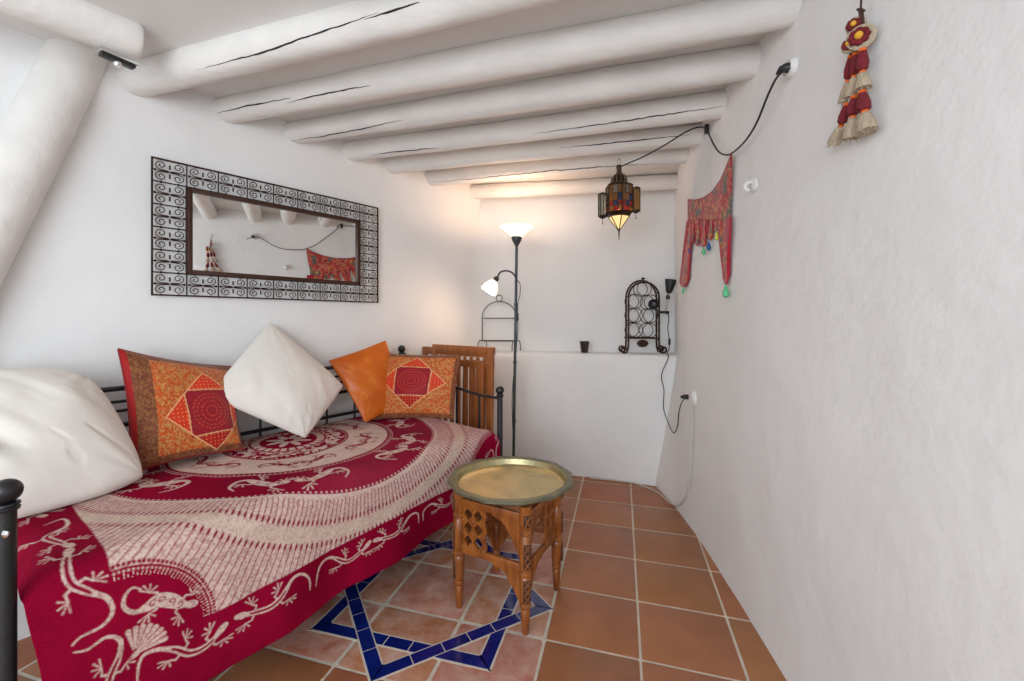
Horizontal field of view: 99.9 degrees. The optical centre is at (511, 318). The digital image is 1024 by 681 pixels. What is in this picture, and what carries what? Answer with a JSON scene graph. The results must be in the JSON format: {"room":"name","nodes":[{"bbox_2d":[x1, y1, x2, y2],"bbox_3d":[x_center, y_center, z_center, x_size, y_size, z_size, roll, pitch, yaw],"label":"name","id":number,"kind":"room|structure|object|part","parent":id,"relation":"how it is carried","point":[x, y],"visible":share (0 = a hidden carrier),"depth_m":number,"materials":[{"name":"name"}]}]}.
{"room":"traditional dwelling","nodes":[
{"label":"traditional dwelling","id":0,"kind":"room"},
{"bbox_2d":[0,25,479,640],"bbox_3d":[-1.693,0.050,1.675,0.183,2.200,4.351,0,0,40],"label":"wall","id":1,"kind":"structure","parent":0,"point":[76,290],"depth_m":1.90,"materials":[{"name":"white paint"}]},
{"bbox_2d":[0,38,109,286],"bbox_3d":[-1.815,-0.145,1.423,0.177,1.911,0.737,0,0,40],"label":"leaning post","id":2,"kind":"object","parent":1,"relation":"attached to","point":[42,120],"visible":0.9,"depth_m":1.50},
{"bbox_2d":[151,156,377,302],"bbox_3d":[-1.169,-0.390,2.219,0.034,0.584,1.083,0,0,40],"label":"wall mirror","id":3,"kind":"object","parent":1,"relation":"attached to","point":[227,235],"visible":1,"depth_m":2.11,"materials":[{"name":"grey metal"}]},
{"bbox_3d":[-1.163,-0.390,2.214,0.018,0.383,0.836,0,0,40],"label":"frame","id":4,"kind":"part","parent":3,"relation":"part of","materials":[{"name":"brown metal"}]},
{"bbox_2d":[193,193,355,281],"bbox_3d":[-1.170,-0.390,2.220,0.006,0.368,0.821,0,0,40],"label":"mirror glass","id":5,"kind":"object","parent":3,"relation":"attached to","point":[234,236],"depth_m":2.15,"materials":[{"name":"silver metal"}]},
{"bbox_2d":[0,0,764,184],"bbox_3d":[-0.699,-1.060,1.275,4.804,0.112,4.956,0,0,0],"label":"ceiling","id":6,"kind":"structure","parent":0,"point":[168,25],"depth_m":1.54,"materials":[{"name":"paint"}]},
{"bbox_2d":[0,0,143,59],"bbox_3d":[-1.846,-0.968,0.847,0.140,0.138,1.712,0,0,40],"label":"log","id":7,"kind":"object","parent":6,"relation":"attached to","point":[80,20],"visible":0.87,"depth_m":1.36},
{"bbox_2d":[96,45,137,69],"bbox_3d":[-1.325,-0.867,1.445,0.034,0.044,0.101,0,0,27],"label":"spotlight","id":8,"kind":"object","parent":7,"relation":"attached to","point":[119,60],"depth_m":1.43,"materials":[{"name":"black metal"}]},
{"bbox_2d":[114,0,561,96],"bbox_3d":[-0.369,-0.973,1.370,2.777,0.136,0.143,0,0,18],"label":"ceiling beam","id":9,"kind":"structure","parent":6,"relation":"attached to","point":[358,24],"depth_m":1.44,"materials":[{"name":"white wood"}]},
{"bbox_2d":[212,0,801,123],"bbox_3d":[-0.245,-0.970,1.669,2.564,0.131,0.136,0,0,17],"label":"ceiling beam","id":10,"kind":"structure","parent":6,"relation":"attached to","point":[708,21],"depth_m":1.53,"materials":[{"name":"white wood"}]},
{"bbox_2d":[283,43,760,143],"bbox_3d":[-0.121,-0.966,1.922,2.375,0.129,0.131,0,0,17],"label":"ceiling beam","id":11,"kind":"structure","parent":6,"relation":"attached to","point":[740,63],"depth_m":1.79,"materials":[{"name":"white wood"}]},
{"bbox_2d":[342,89,726,160],"bbox_3d":[-0.009,-0.965,2.213,2.226,0.127,0.130,0,0,16],"label":"ceiling beam","id":12,"kind":"structure","parent":6,"relation":"attached to","point":[705,106],"depth_m":2.11,"materials":[{"name":"white"}]},
{"bbox_2d":[384,123,702,173],"bbox_3d":[0.120,-0.964,2.461,2.045,0.117,0.120,0,0,14],"label":"ceiling beam","id":13,"kind":"structure","parent":6,"relation":"attached to","point":[649,139],"depth_m":2.39,"materials":[{"name":"white"}]},
{"bbox_2d":[598,158,640,236],"bbox_3d":[0.607,-0.692,2.440,0.181,0.486,0.181,0,0,-31],"label":"lantern","id":14,"kind":"object","parent":13,"relation":"hanging from","point":[620,199],"visible":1,"depth_m":2.40,"materials":[{"name":"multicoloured glass"}]},
{"bbox_3d":[0.518,-0.651,2.462,0.041,0.130,0.041,0,0,23],"label":"turret glass","id":15,"kind":"part","parent":14,"relation":"part of","materials":[{"name":"beige"}]},
{"bbox_3d":[0.607,-0.539,2.440,0.102,0.079,0.118,0,0,0],"label":"cone glass","id":16,"kind":"part","parent":14,"relation":"part of","materials":[{"name":"yellow glass"}]},
{"bbox_3d":[0.607,-0.525,2.440,0.139,0.152,0.160,0,0,0],"label":"cone frame","id":17,"kind":"part","parent":14,"relation":"part of","materials":[{"name":"brown metal"}]},
{"bbox_3d":[0.607,-0.676,2.440,0.139,0.157,0.158,0,0,0],"label":"frame","id":18,"kind":"part","parent":14,"relation":"part of","materials":[{"name":"brown metal"}]},
{"bbox_3d":[0.696,-0.671,2.418,0.041,0.130,0.041,0,0,-23],"label":"turret glass","id":19,"kind":"part","parent":14,"relation":"part of","materials":[{"name":"brown glass"}]},
{"bbox_2d":[425,147,688,185],"bbox_3d":[0.220,-0.965,2.720,1.925,0.118,0.121,0,0,16],"label":"ceiling beam","id":20,"kind":"structure","parent":6,"relation":"attached to","point":[604,162],"depth_m":2.66,"materials":[{"name":"white paint"}]},
{"bbox_2d":[469,174,677,198],"bbox_3d":[0.386,-0.959,3.130,1.795,0.110,0.112,0,0,10],"label":"ceiling beam","id":21,"kind":"structure","parent":6,"relation":"attached to","point":[668,181],"depth_m":3.10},
{"bbox_2d":[18,476,786,680],"bbox_3d":[-0.750,1.178,1.265,4.900,0.063,4.930,0,0,0],"label":"floor","id":22,"kind":"structure","parent":0,"point":[640,597],"depth_m":1.66,"materials":[{"name":"tile"}]},
{"bbox_2d":[0,345,503,680],"bbox_3d":[-0.879,0.658,1.809,0.841,0.984,1.728,0,0,37],"label":"daybed","id":23,"kind":"object","parent":22,"relation":"on","point":[11,489],"visible":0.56,"depth_m":0.90,"materials":[{"name":"black metal"}]},
{"bbox_3d":[-1.061,0.766,0.901,0.044,0.767,0.044,0,0,0],"label":"post","id":24,"kind":"part","parent":23,"relation":"part of","materials":[{"name":"black metal"}]},
{"bbox_3d":[-1.197,0.265,2.045,0.020,0.020,1.678,0,0,36],"label":"rail","id":25,"kind":"part","parent":23,"relation":"part of","materials":[{"name":"black metal"}]},
{"bbox_3d":[-1.197,0.315,2.045,0.012,0.012,1.678,0,0,36],"label":"rail","id":26,"kind":"part","parent":23,"relation":"part of","materials":[{"name":"black metal"}]},
{"bbox_3d":[-1.197,0.350,2.045,0.012,0.012,1.678,0,0,36],"label":"rail","id":27,"kind":"part","parent":23,"relation":"part of","materials":[{"name":"black metal"}]},
{"bbox_3d":[-1.197,0.405,2.045,0.018,0.018,1.678,0,0,36],"label":"rail","id":28,"kind":"part","parent":23,"relation":"part of","materials":[{"name":"black metal"}]},
{"bbox_3d":[-1.197,0.530,2.045,0.018,0.018,1.678,0,0,36],"label":"rail","id":29,"kind":"part","parent":23,"relation":"part of","materials":[{"name":"black metal"}]},
{"bbox_3d":[-0.382,0.310,2.486,0.794,0.225,0.016,0,0,36],"label":"arm rail","id":30,"kind":"part","parent":23,"relation":"part of","materials":[{"name":"black metal"}]},
{"bbox_3d":[-0.063,0.771,2.250,0.039,0.758,0.039,0,0,0],"label":"post","id":31,"kind":"part","parent":23,"relation":"part of","materials":[{"name":"black metal"}]},
{"bbox_3d":[-0.896,0.682,1.822,1.447,0.195,1.624,0,0,0],"label":"mattress","id":32,"kind":"object","parent":23,"relation":"on","visible":0},
{"bbox_2d":[18,416,499,680],"bbox_3d":[-0.875,0.772,1.806,1.635,0.436,1.795,0,0,0],"label":"bedspread","id":33,"kind":"object","parent":32,"relation":"on","point":[187,570],"visible":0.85,"depth_m":1.28,"materials":[{"name":"fabric"}]},
{"bbox_2d":[0,368,142,517],"bbox_3d":[-1.506,0.360,1.365,0.413,0.402,0.424,0,0,29],"label":"pillow","id":34,"kind":"object","parent":33,"relation":"on","point":[62,437],"visible":0.98,"depth_m":1.32,"materials":[{"name":"fabric"}]},
{"bbox_2d":[117,348,243,469],"bbox_3d":[-1.304,0.330,1.731,0.221,0.438,0.408,0,0,35],"label":"cushion","id":35,"kind":"object","parent":33,"relation":"on","point":[177,410],"visible":0.95,"depth_m":1.66,"materials":[{"name":"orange fabric"}]},
{"bbox_2d":[224,323,342,437],"bbox_3d":[-1.083,0.280,2.036,0.533,0.523,0.294,0,0,-23],"label":"pillow","id":36,"kind":"object","parent":33,"relation":"on","point":[275,381],"visible":0.97,"depth_m":1.97,"materials":[{"name":"fabric"}]},
{"bbox_2d":[329,340,389,422],"bbox_3d":[-0.759,0.335,2.389,0.449,0.420,0.204,0,0,-34],"label":"cushion","id":37,"kind":"object","parent":33,"relation":"on","point":[363,373],"visible":0.77,"depth_m":2.35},
{"bbox_2d":[374,354,460,418],"bbox_3d":[-0.553,0.376,2.404,0.520,0.351,0.169,0,0,17],"label":"cushion","id":38,"kind":"object","parent":33,"relation":"on","point":[417,386],"visible":0.91,"depth_m":2.36,"materials":[{"name":"orange fabric"}]},
{"bbox_2d":[422,346,487,429],"bbox_3d":[-0.371,0.669,2.737,0.616,0.962,0.059,0,0,38],"label":"folding chair","id":39,"kind":"object","parent":22,"relation":"on","point":[426,350],"visible":0.22,"depth_m":2.65,"materials":[{"name":"orange wood"}]},
{"bbox_3d":[-0.361,0.210,2.749,0.500,0.045,0.397,0,0,0],"label":"rail","id":40,"kind":"part","parent":39,"relation":"part of","materials":[{"name":"orange wood"}]},
{"bbox_3d":[-0.370,0.285,2.737,0.576,0.022,0.014,0,0,38],"label":"cross rail","id":41,"kind":"part","parent":39,"relation":"part of","materials":[{"name":"orange wood"}]},
{"bbox_3d":[-0.187,0.706,2.569,0.022,0.869,0.020,0,0,38],"label":"leg","id":42,"kind":"part","parent":39,"relation":"part of","materials":[{"name":"orange wood"}]},
{"bbox_3d":[-0.136,0.677,2.570,0.034,0.945,0.024,0,0,38],"label":"rail","id":43,"kind":"part","parent":39,"relation":"part of","materials":[{"name":"orange wood"}]},
{"bbox_2d":[432,344,494,514],"bbox_3d":[-0.330,0.659,2.688,0.530,0.982,0.078,0,0,38],"label":"folding chair","id":44,"kind":"object","parent":22,"relation":"on","point":[490,351],"visible":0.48,"depth_m":2.61,"materials":[{"name":"orange wood"}]},
{"bbox_3d":[-0.516,0.667,2.848,0.034,0.965,0.043,0,0,38],"label":"rail","id":45,"kind":"part","parent":44,"relation":"part of","materials":[{"name":"orange wood"}]},
{"bbox_3d":[-0.315,0.190,2.707,0.433,0.045,0.345,0,0,0],"label":"rail","id":46,"kind":"part","parent":44,"relation":"part of","materials":[{"name":"orange wood"}]},
{"bbox_3d":[-0.325,0.265,2.694,0.490,0.022,0.014,0,0,38],"label":"cross rail","id":47,"kind":"part","parent":44,"relation":"part of","materials":[{"name":"orange wood"}]},
{"bbox_3d":[-0.180,0.697,2.546,0.022,0.886,0.038,0,0,38],"label":"leg","id":48,"kind":"part","parent":44,"relation":"part of","materials":[{"name":"orange wood"}]},
{"bbox_3d":[-0.129,0.667,2.547,0.034,0.965,0.043,0,0,38],"label":"rail","id":49,"kind":"part","parent":44,"relation":"part of","materials":[{"name":"orange wood"}]},
{"bbox_2d":[452,491,562,635],"bbox_3d":[-0.011,0.915,1.771,0.352,0.470,0.344,0,0,29],"label":"tray stand","id":50,"kind":"object","parent":22,"relation":"on","point":[521,525],"visible":0.8,"depth_m":1.68,"materials":[{"name":"brown wood"}]},
{"bbox_3d":[-0.211,0.915,1.715,0.048,0.470,0.048,0,0,0],"label":"leg","id":51,"kind":"part","parent":50,"relation":"part of","materials":[{"name":"brown wood"}]},
{"bbox_3d":[-0.141,0.910,1.843,0.016,0.028,0.262,0,0,29],"label":"rail","id":52,"kind":"part","parent":50,"relation":"part of","materials":[{"name":"brown wood"}]},
{"bbox_3d":[-0.081,0.725,1.643,0.239,0.028,0.141,0,0,0],"label":"rail","id":53,"kind":"part","parent":50,"relation":"part of","materials":[{"name":"brown wood"}]},
{"bbox_3d":[-0.081,0.910,1.643,0.267,0.028,0.016,0,0,29],"label":"rail","id":54,"kind":"part","parent":50,"relation":"part of","materials":[{"name":"brown wood"}]},
{"bbox_3d":[-0.071,0.915,1.971,0.048,0.470,0.048,0,0,0],"label":"leg","id":55,"kind":"part","parent":50,"relation":"part of","materials":[{"name":"brown wood"}]},
{"bbox_2d":[447,456,572,505],"bbox_3d":[-0.005,0.663,1.775,0.514,0.034,0.514,0,0,0],"label":"brass tray","id":56,"kind":"object","parent":50,"relation":"on","point":[500,480],"visible":1,"depth_m":1.78,"materials":[{"name":"gold metal"}]},
{"bbox_3d":[0.059,0.910,1.899,0.267,0.028,0.016,0,0,29],"label":"rail","id":57,"kind":"part","parent":50,"relation":"part of","materials":[{"name":"brown wood"}]},
{"bbox_3d":[0.049,0.915,1.571,0.048,0.470,0.048,0,0,0],"label":"leg","id":58,"kind":"part","parent":50,"relation":"part of","materials":[{"name":"brown wood"}]},
{"bbox_3d":[0.119,0.725,1.699,0.016,0.028,0.262,0,0,29],"label":"rail","id":59,"kind":"part","parent":50,"relation":"part of","materials":[{"name":"brown wood"}]},
{"bbox_3d":[0.119,0.910,1.699,0.016,0.028,0.262,0,0,29],"label":"rail","id":60,"kind":"part","parent":50,"relation":"part of","materials":[{"name":"brown wood"}]},
{"bbox_3d":[0.189,0.915,1.827,0.048,0.470,0.048,0,0,0],"label":"leg","id":61,"kind":"part","parent":50,"relation":"part of","materials":[{"name":"brown wood"}]},
{"bbox_2d":[481,223,533,455],"bbox_3d":[-0.028,0.265,2.900,0.351,1.770,0.250,0,0,0],"label":"floor lamp","id":62,"kind":"object","parent":22,"relation":"on","point":[516,231],"visible":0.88,"depth_m":2.89,"materials":[{"name":"grey metal"}]},
{"bbox_3d":[-0.148,-0.207,2.836,0.110,0.109,0.110,0,0,0],"label":"lamp shade","id":63,"kind":"part","parent":62,"relation":"part of","materials":[{"name":"white glass"}]},
{"bbox_3d":[-0.033,-0.281,2.873,0.141,0.093,0.020,0,0,-20],"label":"arm","id":64,"kind":"part","parent":62,"relation":"part of","materials":[{"name":"grey metal"}]},
{"bbox_3d":[0.028,0.377,2.895,0.062,1.283,0.016,0,0,0],"label":"cord","id":65,"kind":"part","parent":62,"relation":"part of","materials":[{"name":"black plastic"}]},
{"bbox_2d":[515,313,518,320],"bbox_3d":[0.034,-0.013,2.888,0.022,0.055,0.018,0,0,0],"label":"switch","id":66,"kind":"object","parent":62,"relation":"attached to","point":[516,314],"depth_m":2.88,"materials":[{"name":"black plastic"}]},
{"bbox_3d":[0.033,-0.585,2.900,0.230,0.071,0.230,0,0,0],"label":"lamp shade","id":67,"kind":"part","parent":62,"relation":"part of","materials":[{"name":"white glass"}]},
{"bbox_2d":[471,190,674,352],"bbox_3d":[0.538,0.050,3.331,1.877,2.200,0.254,0,0,6],"label":"wall","id":68,"kind":"structure","parent":0,"point":[575,271],"depth_m":3.30,"materials":[{"name":"white paint"}]},
{"bbox_2d":[461,351,676,485],"bbox_3d":[0.394,0.698,3.263,1.704,0.904,0.435,0,0,10],"label":"wall ledge","id":69,"kind":"object","parent":68,"relation":"attached to","point":[590,414],"visible":0.69,"depth_m":3.12,"materials":[{"name":"white paint"}]},
{"bbox_2d":[477,295,520,350],"bbox_3d":[-0.097,0.029,3.285,0.333,0.430,0.116,0,0,0],"label":"plate stand","id":70,"kind":"object","parent":69,"relation":"on","point":[486,341],"visible":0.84,"depth_m":3.28,"materials":[{"name":"grey metal"}]},
{"bbox_2d":[482,340,512,341],"bbox_3d":[-0.097,0.167,3.285,0.266,0.007,0.116,0,0,0],"label":"wire shelf","id":71,"kind":"object","parent":70,"relation":"attached to","point":[482,340],"depth_m":3.30,"materials":[{"name":"grey metal"}]},
{"bbox_3d":[-0.097,0.015,3.285,0.269,0.306,0.008,0,0,0],"label":"arch frame","id":72,"kind":"part","parent":70,"relation":"part of","materials":[{"name":"grey metal"}]},
{"bbox_2d":[483,318,513,318],"bbox_3d":[-0.097,-0.005,3.285,0.256,0.007,0.116,0,0,0],"label":"wire shelf","id":73,"kind":"object","parent":70,"relation":"attached to","point":[483,318],"depth_m":3.23,"materials":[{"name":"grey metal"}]},
{"bbox_2d":[580,341,588,352],"bbox_3d":[0.534,0.205,3.170,0.072,0.082,0.072,0,0,0],"label":"glass","id":74,"kind":"object","parent":69,"relation":"on","point":[584,345],"visible":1,"depth_m":3.14,"materials":[{"name":"brown glass"}]},
{"bbox_2d":[618,277,666,353],"bbox_3d":[0.935,-0.027,3.073,0.346,0.541,0.127,0,0,0],"label":"wine rack","id":75,"kind":"object","parent":69,"relation":"on","point":[641,343],"visible":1,"depth_m":3.03,"materials":[{"name":"grey metal"}]},
{"bbox_2d":[648,279,688,433],"bbox_3d":[1.044,0.211,2.699,0.207,0.982,0.682,0,0,0],"label":"lamp","id":76,"kind":"object","parent":75,"relation":"attached to","point":[669,283],"visible":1,"depth_m":2.98,"materials":[{"name":"black plastic"}]},
{"bbox_3d":[0.979,-0.103,3.002,0.069,0.072,0.074,0,0,0],"label":"lamp shade","id":77,"kind":"part","parent":76,"relation":"part of","materials":[{"name":"black plastic"}]},
{"bbox_3d":[1.108,-0.228,3.000,0.079,0.105,0.080,0,0,0],"label":"lamp shade","id":78,"kind":"part","parent":76,"relation":"part of","materials":[{"name":"black plastic"}]},
{"bbox_3d":[0.993,0.331,2.687,0.069,0.740,0.659,0,0,12],"label":"cord","id":79,"kind":"part","parent":76,"relation":"part of","materials":[{"name":"black plastic"}]},
{"bbox_2d":[656,0,1023,680],"bbox_3d":[0.847,0.050,1.266,0.420,2.200,4.561,0,0,9],"label":"wall","id":80,"kind":"structure","parent":0,"point":[856,486],"depth_m":0.98,"materials":[{"name":"white paint"}]},
{"bbox_2d":[690,390,696,405],"bbox_3d":[0.981,0.428,2.332,0.020,0.085,0.085,0,0,7],"label":"wall socket","id":81,"kind":"object","parent":80,"relation":"attached to","point":[693,399],"visible":1,"depth_m":2.31,"materials":[{"name":"white plastic"}]},
{"bbox_2d":[590,404,692,506],"bbox_3d":[0.867,0.805,2.755,0.250,0.690,0.876,0,0,-28],"label":"cable","id":82,"kind":"object","parent":81,"relation":"hanging from","point":[682,502],"visible":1,"depth_m":2.35,"materials":[{"name":"grey plastic"}]},
{"bbox_2d":[679,152,731,297],"bbox_3d":[0.962,-0.390,2.223,0.036,0.600,0.901,0,0,8],"label":"wall hanging","id":83,"kind":"object","parent":80,"relation":"attached to","point":[711,211],"visible":1,"depth_m":1.99,"materials":[{"name":"red fabric"}]},
{"bbox_2d":[743,178,757,191],"bbox_3d":[0.885,-0.498,1.599,0.045,0.052,0.053,0,0,0],"label":"wall hook","id":84,"kind":"object","parent":80,"relation":"attached to","point":[753,183],"visible":1,"depth_m":1.59,"materials":[{"name":"white plastic"}]},
{"bbox_3d":[0.879,-0.494,1.602,0.033,0.044,0.013,0,0,7],"label":"hook arm","id":85,"kind":"part","parent":84,"relation":"part of","materials":[{"name":"white plastic"}]},
{"bbox_2d":[782,57,797,78],"bbox_3d":[0.860,-0.777,1.331,0.020,0.060,0.060,0,0,7],"label":"wall socket","id":86,"kind":"object","parent":80,"relation":"attached to","point":[793,61],"visible":0.64,"depth_m":1.31,"materials":[{"name":"white plastic"}]},
{"bbox_2d":[622,62,790,165],"bbox_3d":[0.851,-0.803,1.886,0.280,0.286,1.190,0,0,-10],"label":"cable","id":87,"kind":"object","parent":86,"relation":"attached to","point":[784,68],"visible":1,"depth_m":1.59,"materials":[{"name":"black plastic"}]},
{"bbox_2d":[704,124,708,133],"bbox_3d":[0.946,-0.924,2.090,0.018,0.045,0.020,0,0,0],"label":"switch","id":88,"kind":"object","parent":87,"relation":"attached to","point":[706,125],"depth_m":2.08,"materials":[{"name":"black plastic"}]},
{"bbox_2d":[826,0,878,147],"bbox_3d":[0.791,-0.592,1.014,0.057,0.366,0.158,0,0,0],"label":"tassel hanging","id":89,"kind":"object","parent":80,"relation":"attached to","point":[861,34],"visible":1,"depth_m":0.98,"materials":[{"name":"red fabric"}]},
{"bbox_2d":[841,40,853,53],"bbox_3d":[0.782,-0.632,0.994,0.029,0.035,0.028,0,0,0],"label":"flower","id":90,"kind":"object","parent":89,"relation":"on","point":[847,47],"depth_m":0.99,"materials":[{"name":"red fabric"}]},
{"bbox_2d":[850,20,856,26],"bbox_3d":[0.786,-0.680,0.990,0.012,0.012,0.011,0,0,0],"label":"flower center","id":91,"kind":"object","parent":89,"relation":"on","point":[853,23],"depth_m":0.99,"materials":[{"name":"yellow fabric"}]},
{"bbox_2d":[845,16,866,33],"bbox_3d":[0.797,-0.680,0.997,0.032,0.040,0.031,0,0,0],"label":"flower","id":92,"kind":"object","parent":89,"relation":"on","point":[856,22],"depth_m":0.99,"materials":[{"name":"red fabric"}]},
{"bbox_2d":[854,31,862,38],"bbox_3d":[0.778,-0.636,0.964,0.017,0.018,0.016,0,0,0],"label":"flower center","id":93,"kind":"object","parent":89,"relation":"on","point":[857,34],"depth_m":0.96,"materials":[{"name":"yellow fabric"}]},
{"bbox_2d":[845,23,876,50],"bbox_3d":[0.789,-0.636,0.972,0.044,0.056,0.042,0,0,0],"label":"flower","id":94,"kind":"object","parent":89,"relation":"on","point":[860,36],"depth_m":0.96,"materials":[{"name":"red fabric"}]}
]}

